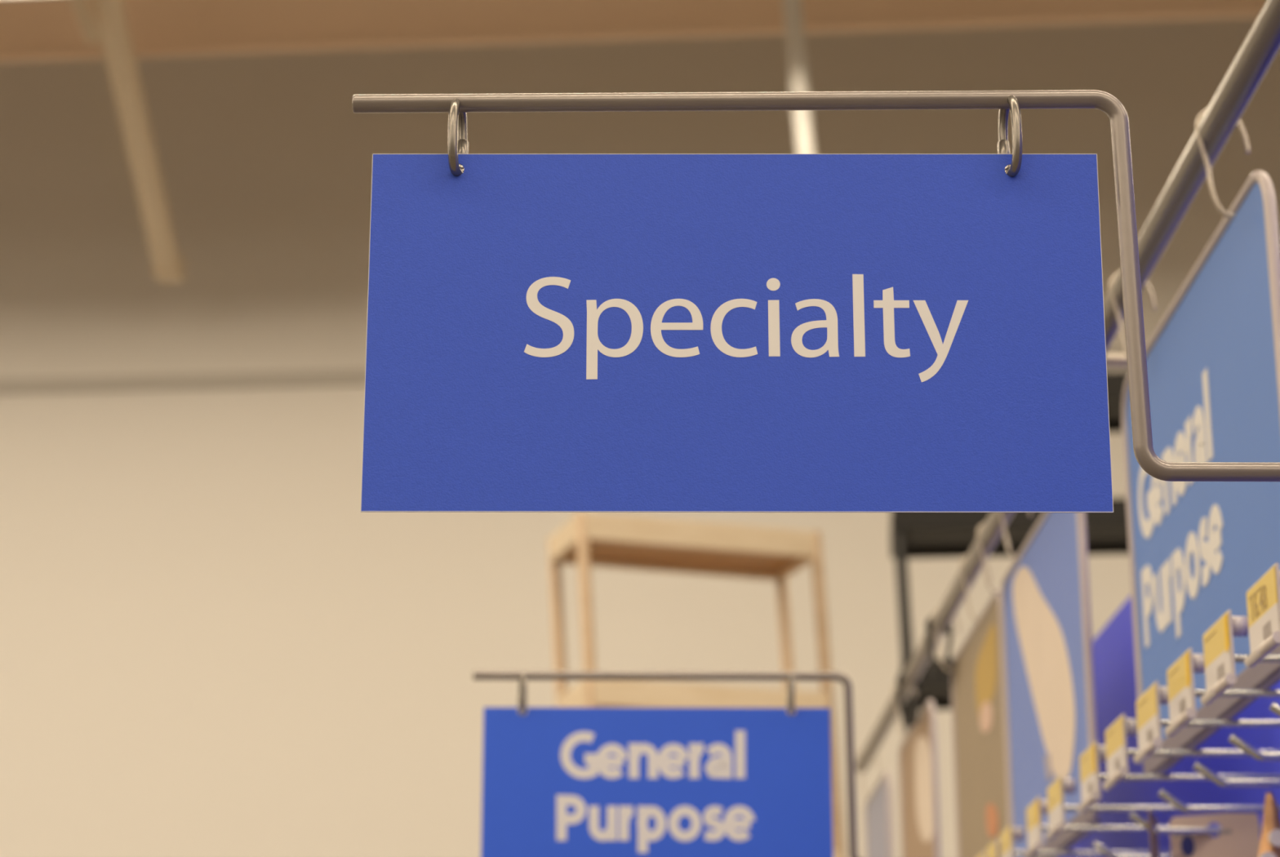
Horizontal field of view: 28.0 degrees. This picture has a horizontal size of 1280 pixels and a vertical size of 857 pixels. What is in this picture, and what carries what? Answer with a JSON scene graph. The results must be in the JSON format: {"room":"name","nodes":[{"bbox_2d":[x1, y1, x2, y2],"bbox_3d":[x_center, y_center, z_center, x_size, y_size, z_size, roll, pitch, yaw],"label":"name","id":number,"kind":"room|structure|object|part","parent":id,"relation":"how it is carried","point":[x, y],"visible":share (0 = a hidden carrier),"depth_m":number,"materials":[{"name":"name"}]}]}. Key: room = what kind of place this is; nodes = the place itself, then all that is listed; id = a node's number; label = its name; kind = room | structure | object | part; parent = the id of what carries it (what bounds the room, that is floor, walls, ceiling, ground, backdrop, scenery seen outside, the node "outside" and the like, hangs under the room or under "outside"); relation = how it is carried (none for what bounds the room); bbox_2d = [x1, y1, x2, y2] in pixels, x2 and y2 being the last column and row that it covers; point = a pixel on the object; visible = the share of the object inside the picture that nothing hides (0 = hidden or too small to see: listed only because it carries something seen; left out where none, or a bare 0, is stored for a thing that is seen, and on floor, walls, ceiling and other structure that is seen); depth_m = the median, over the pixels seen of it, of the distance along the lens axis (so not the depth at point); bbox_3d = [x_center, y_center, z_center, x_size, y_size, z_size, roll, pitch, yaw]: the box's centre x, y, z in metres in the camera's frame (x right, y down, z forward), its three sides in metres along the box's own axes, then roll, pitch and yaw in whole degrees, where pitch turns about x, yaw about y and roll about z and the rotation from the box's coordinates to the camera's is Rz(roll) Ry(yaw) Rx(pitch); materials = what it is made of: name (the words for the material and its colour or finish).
{"room":"shop","nodes":[
{"label":"shop","id":0,"kind":"room"},
{"bbox_2d":[0,0,1266,62],"bbox_3d":[0.675,-1.753,9.239,27.600,0.700,0.060,-1,-17,4],"label":"ceiling beam","id":1,"kind":"structure","parent":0,"point":[31,30],"depth_m":9.22,"materials":[{"name":"paint"}]},
{"bbox_2d":[0,17,1279,856],"bbox_3d":[0.774,0.945,9.680,30.000,6.900,0.200,-1,-17,4],"label":"wall","id":2,"kind":"structure","parent":0,"point":[210,647],"depth_m":9.99,"materials":[{"name":"beige paint"}]},
{"bbox_2d":[69,0,185,283],"bbox_3d":[-1.874,-1.231,9.169,0.188,0.788,1.968,0,-17,0],"label":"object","id":3,"kind":"object","parent":2,"relation":"attached to","point":[112,28],"visible":1,"depth_m":9.25,"materials":[{"name":"paint"}]},
{"bbox_3d":[-1.829,-0.627,9.946,0.100,0.090,0.120,-1,-17,4],"label":"foot plate","id":4,"kind":"part","parent":3,"relation":"part of","materials":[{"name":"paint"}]},
{"bbox_2d":[0,349,1124,394],"bbox_3d":[0.766,-0.248,9.937,28.000,0.062,0.016,-1,-17,4],"label":"trim","id":5,"kind":"structure","parent":2,"relation":"attached to","point":[342,376],"depth_m":10.13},
{"bbox_3d":[-0.081,1.187,-1.409,31.996,0.100,25.673,0,-17,-1],"label":"floor","id":6,"kind":"structure","parent":0,"visible":0},
{"bbox_2d":[547,512,844,856],"bbox_3d":[0.202,1.853,6.473,0.850,3.276,0.343,5,-18,-17],"label":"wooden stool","id":7,"kind":"object","parent":6,"relation":"on","point":[588,540],"visible":0.64,"depth_m":6.81,"materials":[{"name":"brown wood"}]},
{"bbox_3d":[-0.139,1.859,6.494,0.225,3.276,0.032,0,-17,1],"label":"leg","id":8,"kind":"part","parent":7,"relation":"part of","materials":[{"name":"brown wood"}]},
{"bbox_3d":[-0.061,1.786,6.257,0.219,3.276,0.032,1,-17,-4],"label":"leg","id":9,"kind":"part","parent":7,"relation":"part of","materials":[{"name":"brown wood"}]},
{"bbox_3d":[0.478,1.917,6.682,0.206,3.276,0.032,-1,-17,3],"label":"leg","id":10,"kind":"part","parent":7,"relation":"part of","materials":[{"name":"brown wood"}]},
{"bbox_3d":[0.557,1.844,6.445,0.200,3.276,0.032,1,-17,-3],"label":"leg","id":11,"kind":"part","parent":7,"relation":"part of","materials":[{"name":"brown wood"}]},
{"bbox_2d":[889,371,1128,734],"bbox_3d":[1.215,1.641,6.417,1.108,3.647,0.326,-1,-17,4],"label":"rack","id":12,"kind":"object","parent":6,"relation":"on","point":[912,535],"visible":0.2,"depth_m":6.78,"materials":[{"name":"metal"}]},
{"bbox_3d":[0.752,1.696,6.596,0.133,3.647,0.024,-1,-17,5],"label":"leg","id":13,"kind":"part","parent":12,"relation":"part of","materials":[{"name":"black metal"}]},
{"bbox_3d":[0.728,1.611,6.319,0.135,3.647,0.024,2,-17,-5],"label":"leg","id":14,"kind":"part","parent":12,"relation":"part of","materials":[{"name":"black metal"}]},
{"bbox_2d":[1060,595,1279,856],"bbox_3d":[0.648,1.090,2.157,0.150,2.188,3.350,0,-17,-1],"label":"pegboard","id":15,"kind":"object","parent":6,"relation":"on","point":[1113,647],"visible":0.26,"depth_m":2.90,"materials":[{"name":"metal"}]},
{"bbox_2d":[472,671,858,856],"bbox_3d":[0.201,0.335,2.421,0.720,0.214,0.030,0,-17,-1],"label":"bracket","id":16,"kind":"object","parent":15,"relation":"attached to","point":[522,676],"visible":0.98,"depth_m":2.44,"materials":[{"name":"metal"}]},
{"bbox_2d":[480,706,833,856],"bbox_3d":[0.016,0.346,2.415,0.330,0.172,0.002,0,-17,-1],"label":"aisle sign","id":17,"kind":"object","parent":16,"relation":"hanging from","point":[557,782],"visible":1,"depth_m":2.42,"materials":[{"name":"blue plastic"}]},
{"bbox_2d":[352,89,1279,481],"bbox_3d":[0.222,-0.054,1.156,0.708,0.214,0.030,0,-17,-1],"label":"bracket","id":18,"kind":"object","parent":15,"relation":"attached to","point":[457,105],"visible":1,"depth_m":1.18,"materials":[{"name":"metal"}]},
{"bbox_2d":[360,153,1113,512],"bbox_3d":[0.044,-0.045,1.151,0.332,0.171,0.001,0,-17,-1],"label":"aisle sign","id":19,"kind":"object","parent":18,"relation":"hanging from","point":[546,332],"visible":1,"depth_m":1.15,"materials":[{"name":"blue plastic"}]},
{"bbox_2d":[977,850,986,856],"bbox_3d":[0.459,0.483,2.662,0.221,0.078,0.071,0,-17,-1],"label":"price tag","id":20,"kind":"object","parent":15,"relation":"attached to","point":[982,854],"visible":0.48,"depth_m":2.64,"materials":[{"name":"paper"}]},
{"bbox_2d":[986,837,1000,856],"bbox_3d":[0.460,0.456,2.576,0.221,0.078,0.071,0,-17,-1],"label":"price tag","id":21,"kind":"object","parent":15,"relation":"attached to","point":[993,850],"visible":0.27,"depth_m":2.56,"materials":[{"name":"paper"}]},
{"bbox_2d":[854,0,1279,773],"bbox_3d":[0.490,0.094,2.739,0.213,0.057,3.379,0,-17,-1],"label":"rail","id":22,"kind":"object","parent":15,"relation":"attached to","point":[1258,51],"visible":0.54,"depth_m":1.94,"materials":[{"name":"metal"}]},
{"bbox_2d":[857,749,879,799],"bbox_3d":[0.382,0.577,4.290,0.038,0.086,0.003,0,-17,-1],"label":"hook","id":23,"kind":"object","parent":22,"relation":"attached to","point":[860,752],"visible":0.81,"depth_m":4.29,"materials":[{"name":"metal"}]},
{"bbox_2d":[864,769,893,856],"bbox_3d":[0.396,0.762,4.233,0.012,0.348,0.367,0,-17,-1],"label":"framed poster","id":24,"kind":"object","parent":22,"relation":"hanging from","point":[878,810],"visible":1,"depth_m":4.22,"materials":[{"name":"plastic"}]},
{"bbox_2d":[866,776,888,856],"bbox_3d":[0.396,0.762,4.233,0.001,0.340,0.358,0,-17,-1],"label":"picture","id":25,"kind":"object","parent":24,"relation":"on","point":[877,806],"depth_m":4.25},
{"bbox_2d":[892,683,916,737],"bbox_3d":[0.389,0.410,3.749,0.038,0.086,0.003,0,-17,-1],"label":"hook","id":26,"kind":"object","parent":22,"relation":"attached to","point":[895,685],"visible":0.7,"depth_m":3.75,"materials":[{"name":"metal"}]},
{"bbox_2d":[896,669,921,726],"bbox_3d":[0.384,0.383,3.655,0.035,0.081,0.026,0,-17,-1],"label":"clip","id":27,"kind":"object","parent":22,"relation":"attached to","point":[917,686],"visible":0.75,"depth_m":3.65,"materials":[{"name":"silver metal"}]},
{"bbox_2d":[898,699,940,856],"bbox_3d":[0.403,0.595,3.692,0.012,0.348,0.407,0,-17,-1],"label":"framed poster","id":28,"kind":"object","parent":22,"relation":"hanging from","point":[917,753],"visible":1,"depth_m":3.67,"materials":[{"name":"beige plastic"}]},
{"bbox_2d":[915,736,933,842],"bbox_3d":[0.403,0.508,3.631,0.001,0.162,0.209,0,-17,-1],"label":"print","id":29,"kind":"object","parent":28,"relation":"attached to","point":[924,745],"depth_m":3.63},
{"bbox_2d":[924,613,953,675],"bbox_3d":[0.388,0.279,3.318,0.035,0.081,0.026,0,-17,-1],"label":"clip","id":30,"kind":"object","parent":22,"relation":"attached to","point":[928,639],"visible":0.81,"depth_m":3.31,"materials":[{"name":"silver metal"}]},
{"bbox_2d":[931,608,960,671],"bbox_3d":[0.394,0.270,3.293,0.038,0.086,0.003,0,-17,-1],"label":"hook","id":31,"kind":"object","parent":22,"relation":"attached to","point":[936,610],"visible":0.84,"depth_m":3.29,"materials":[{"name":"metal"}]},
{"bbox_2d":[960,554,991,622],"bbox_3d":[0.397,0.187,3.026,0.038,0.086,0.003,0,-17,-1],"label":"hook","id":32,"kind":"object","parent":22,"relation":"attached to","point":[963,558],"visible":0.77,"depth_m":3.03,"materials":[{"name":"metal"}]},
{"bbox_2d":[951,588,1009,856],"bbox_3d":[0.410,0.406,3.079,0.012,0.348,0.438,0,-17,-1],"label":"sign panel","id":33,"kind":"object","parent":22,"relation":"hanging from","point":[982,811],"visible":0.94,"depth_m":3.08,"materials":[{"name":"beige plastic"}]},
{"bbox_2d":[979,701,992,733],"bbox_3d":[0.409,0.341,3.033,0.001,0.039,0.102,0,-17,-1],"label":"print","id":34,"kind":"object","parent":33,"relation":"attached to","point":[985,707],"depth_m":3.03},
{"bbox_2d":[975,623,996,719],"bbox_3d":[0.410,0.295,3.036,0.001,0.100,0.179,0,-17,-1],"label":"print","id":35,"kind":"object","parent":33,"relation":"attached to","point":[986,637],"depth_m":3.03},
{"bbox_2d":[986,803,998,837],"bbox_3d":[0.410,0.456,2.982,0.001,0.043,0.090,0,-17,-1],"label":"print","id":36,"kind":"object","parent":33,"relation":"attached to","point":[992,809],"depth_m":2.98},
{"bbox_2d":[976,522,1010,594],"bbox_3d":[0.399,0.145,2.888,0.038,0.086,0.003,0,-17,-1],"label":"hook","id":37,"kind":"object","parent":22,"relation":"attached to","point":[980,526],"visible":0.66,"depth_m":2.88,"materials":[{"name":"metal"}]},
{"bbox_2d":[999,512,1031,560],"bbox_3d":[0.401,0.100,2.741,0.038,0.086,0.003,0,-17,-1],"label":"hook","id":38,"kind":"object","parent":22,"relation":"attached to","point":[1009,551],"visible":0.45,"depth_m":2.73,"materials":[{"name":"metal"}]},
{"bbox_2d":[1000,512,1100,856],"bbox_3d":[0.415,0.267,2.627,0.012,0.348,0.494,0,-17,-1],"label":"sign panel","id":39,"kind":"object","parent":22,"relation":"hanging from","point":[1048,668],"visible":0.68,"depth_m":2.60,"materials":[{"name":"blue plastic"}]},
{"bbox_2d":[1012,566,1075,778],"bbox_3d":[0.414,0.246,2.639,0.001,0.268,0.340,0,-17,-1],"label":"print","id":40,"kind":"object","parent":39,"relation":"attached to","point":[1043,627],"depth_m":2.63},
{"bbox_2d":[1043,752,1052,781],"bbox_3d":[0.414,0.344,2.601,0.001,0.029,0.046,0,-17,-1],"label":"print","id":41,"kind":"object","parent":39,"relation":"attached to","point":[1047,757],"depth_m":2.60},
{"bbox_3d":[0.501,-0.044,2.277,0.201,0.048,0.012,0,-17,-1],"label":"rail arm","id":42,"kind":"part","parent":22,"relation":"part of","materials":[{"name":"metal"}]},
{"bbox_2d":[1109,270,1156,355],"bbox_3d":[0.408,-0.093,2.118,0.038,0.086,0.003,0,-17,-1],"label":"hook","id":43,"kind":"object","parent":22,"relation":"attached to","point":[1115,276],"visible":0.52,"depth_m":2.12,"materials":[{"name":"metal"}]},
{"bbox_2d":[1121,169,1279,773],"bbox_3d":[0.424,0.054,1.936,0.012,0.348,0.512,0,-17,-1],"label":"aisle sign","id":44,"kind":"object","parent":22,"relation":"hanging from","point":[1197,549],"visible":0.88,"depth_m":1.90,"materials":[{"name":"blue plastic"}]},
{"bbox_2d":[1195,107,1250,217],"bbox_3d":[0.412,-0.189,1.807,0.038,0.086,0.003,0,-17,-1],"label":"hook","id":45,"kind":"object","parent":22,"relation":"attached to","point":[1202,114],"visible":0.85,"depth_m":1.81,"materials":[{"name":"metal"}]},
{"bbox_2d":[1000,823,1171,856],"bbox_3d":[0.461,0.427,2.483,0.221,0.078,0.071,0,-17,-1],"label":"hook","id":46,"kind":"object","parent":15,"relation":"attached to","point":[1011,833],"visible":0.57,"depth_m":2.48,"materials":[{"name":"metal"}]},
{"bbox_2d":[1044,774,1181,856],"bbox_3d":[0.465,0.343,2.210,0.221,0.078,0.071,0,-17,-1],"label":"hook","id":47,"kind":"object","parent":15,"relation":"attached to","point":[1055,791],"visible":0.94,"depth_m":2.21,"materials":[{"name":"metal"}]},
{"bbox_2d":[1023,795,1263,856],"bbox_3d":[0.463,0.378,2.323,0.221,0.078,0.071,0,-17,-1],"label":"hook","id":48,"kind":"object","parent":15,"relation":"attached to","point":[1038,807],"visible":0.56,"depth_m":2.33,"materials":[{"name":"metal"}]},
{"bbox_2d":[1076,740,1279,835],"bbox_3d":[0.466,0.295,2.055,0.221,0.078,0.071,0,-17,-1],"label":"hook","id":49,"kind":"object","parent":15,"relation":"attached to","point":[1090,775],"visible":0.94,"depth_m":2.05,"materials":[{"name":"metal"}]},
{"bbox_2d":[1148,809,1159,856],"bbox_3d":[0.410,0.356,2.036,0.001,0.100,0.060,-5,-18,17],"label":"card","id":50,"kind":"object","parent":49,"relation":"hanging from","point":[1153,838],"visible":1,"depth_m":2.04,"materials":[{"name":"white paper"}]},
{"bbox_2d":[1168,813,1260,856],"bbox_3d":[0.456,0.360,2.030,0.072,0.110,0.012,-8,-19,25],"label":"package","id":51,"kind":"object","parent":49,"relation":"hanging from","point":[1239,837],"visible":0.96,"depth_m":2.04,"materials":[{"name":"grey cardboard"}]},
{"bbox_2d":[1181,835,1194,856],"bbox_3d":[0.439,0.334,2.053,0.011,0.017,0.001,-8,-19,25],"label":"print","id":52,"kind":"object","parent":51,"relation":"on","point":[1187,842],"depth_m":2.05},
{"bbox_2d":[1102,713,1279,813],"bbox_3d":[0.468,0.262,1.947,0.221,0.078,0.071,0,-17,-1],"label":"hook","id":53,"kind":"object","parent":15,"relation":"attached to","point":[1117,751],"visible":0.95,"depth_m":1.94,"materials":[{"name":"metal"}]},
{"bbox_2d":[1172,829,1231,837],"bbox_3d":[0.450,0.324,2.050,0.048,0.004,0.001,-8,-19,25],"label":"hook","id":54,"kind":"object","parent":15,"relation":"attached to","point":[1224,833],"depth_m":2.04,"materials":[{"name":"grey metal"}]},
{"bbox_2d":[1133,680,1279,787],"bbox_3d":[0.469,0.226,1.831,0.221,0.078,0.071,0,-17,-1],"label":"hook","id":55,"kind":"object","parent":15,"relation":"attached to","point":[1149,722],"visible":0.95,"depth_m":1.82,"materials":[{"name":"metal"}]},
{"bbox_2d":[1257,792,1279,856],"bbox_3d":[0.447,0.315,1.800,0.035,0.120,0.026,0,-17,-1],"label":"pouch","id":56,"kind":"object","parent":55,"relation":"hanging from","point":[1269,844],"visible":1,"depth_m":1.81,"materials":[{"name":"orange plastic"}]},
{"bbox_2d":[1164,648,1279,760],"bbox_3d":[0.470,0.194,1.726,0.221,0.078,0.071,0,-17,-1],"label":"hook","id":57,"kind":"object","parent":15,"relation":"attached to","point":[1182,694],"visible":0.98,"depth_m":1.72,"materials":[{"name":"metal"}]},
{"bbox_2d":[1200,609,1279,715],"bbox_3d":[0.471,0.161,1.619,0.221,0.078,0.071,0,-17,-1],"label":"hook","id":58,"kind":"object","parent":15,"relation":"attached to","point":[1220,658],"visible":0.99,"depth_m":1.61,"materials":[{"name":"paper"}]},
{"bbox_2d":[1244,563,1279,667],"bbox_3d":[0.473,0.126,1.506,0.221,0.078,0.071,0,-17,-1],"label":"hook","id":59,"kind":"object","parent":15,"relation":"attached to","point":[1263,598],"visible":1,"depth_m":1.50,"materials":[{"name":"paper"}]},
{"bbox_2d":[1248,586,1262,599],"bbox_3d":[0.366,0.098,1.526,0.001,0.001,0.032,0,-17,-1],"label":"print","id":60,"kind":"object","parent":59,"relation":"on","point":[1255,592],"depth_m":1.52,"materials":[{"name":"yellow paper"}]},
{"bbox_2d":[1250,584,1266,621],"bbox_3d":[0.366,0.103,1.516,0.001,0.015,0.035,0,-17,-1],"label":"print","id":61,"kind":"object","parent":59,"relation":"on","point":[1258,592],"depth_m":1.52,"materials":[{"name":"yellow paper"}]},
{"bbox_3d":[-0.081,-5.502,0.654,31.996,0.100,25.673,0,-17,-1],"label":"ceiling","id":62,"kind":"structure","parent":0,"visible":0},
{"bbox_2d":[782,0,815,153],"bbox_3d":[0.533,-1.511,8.845,0.256,2.703,0.082,0,-17,-1],"label":"pipe","id":63,"kind":"object","parent":62,"relation":"hanging from","point":[792,9],"visible":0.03,"depth_m":8.73,"materials":[{"name":"white metal"}]}
]}

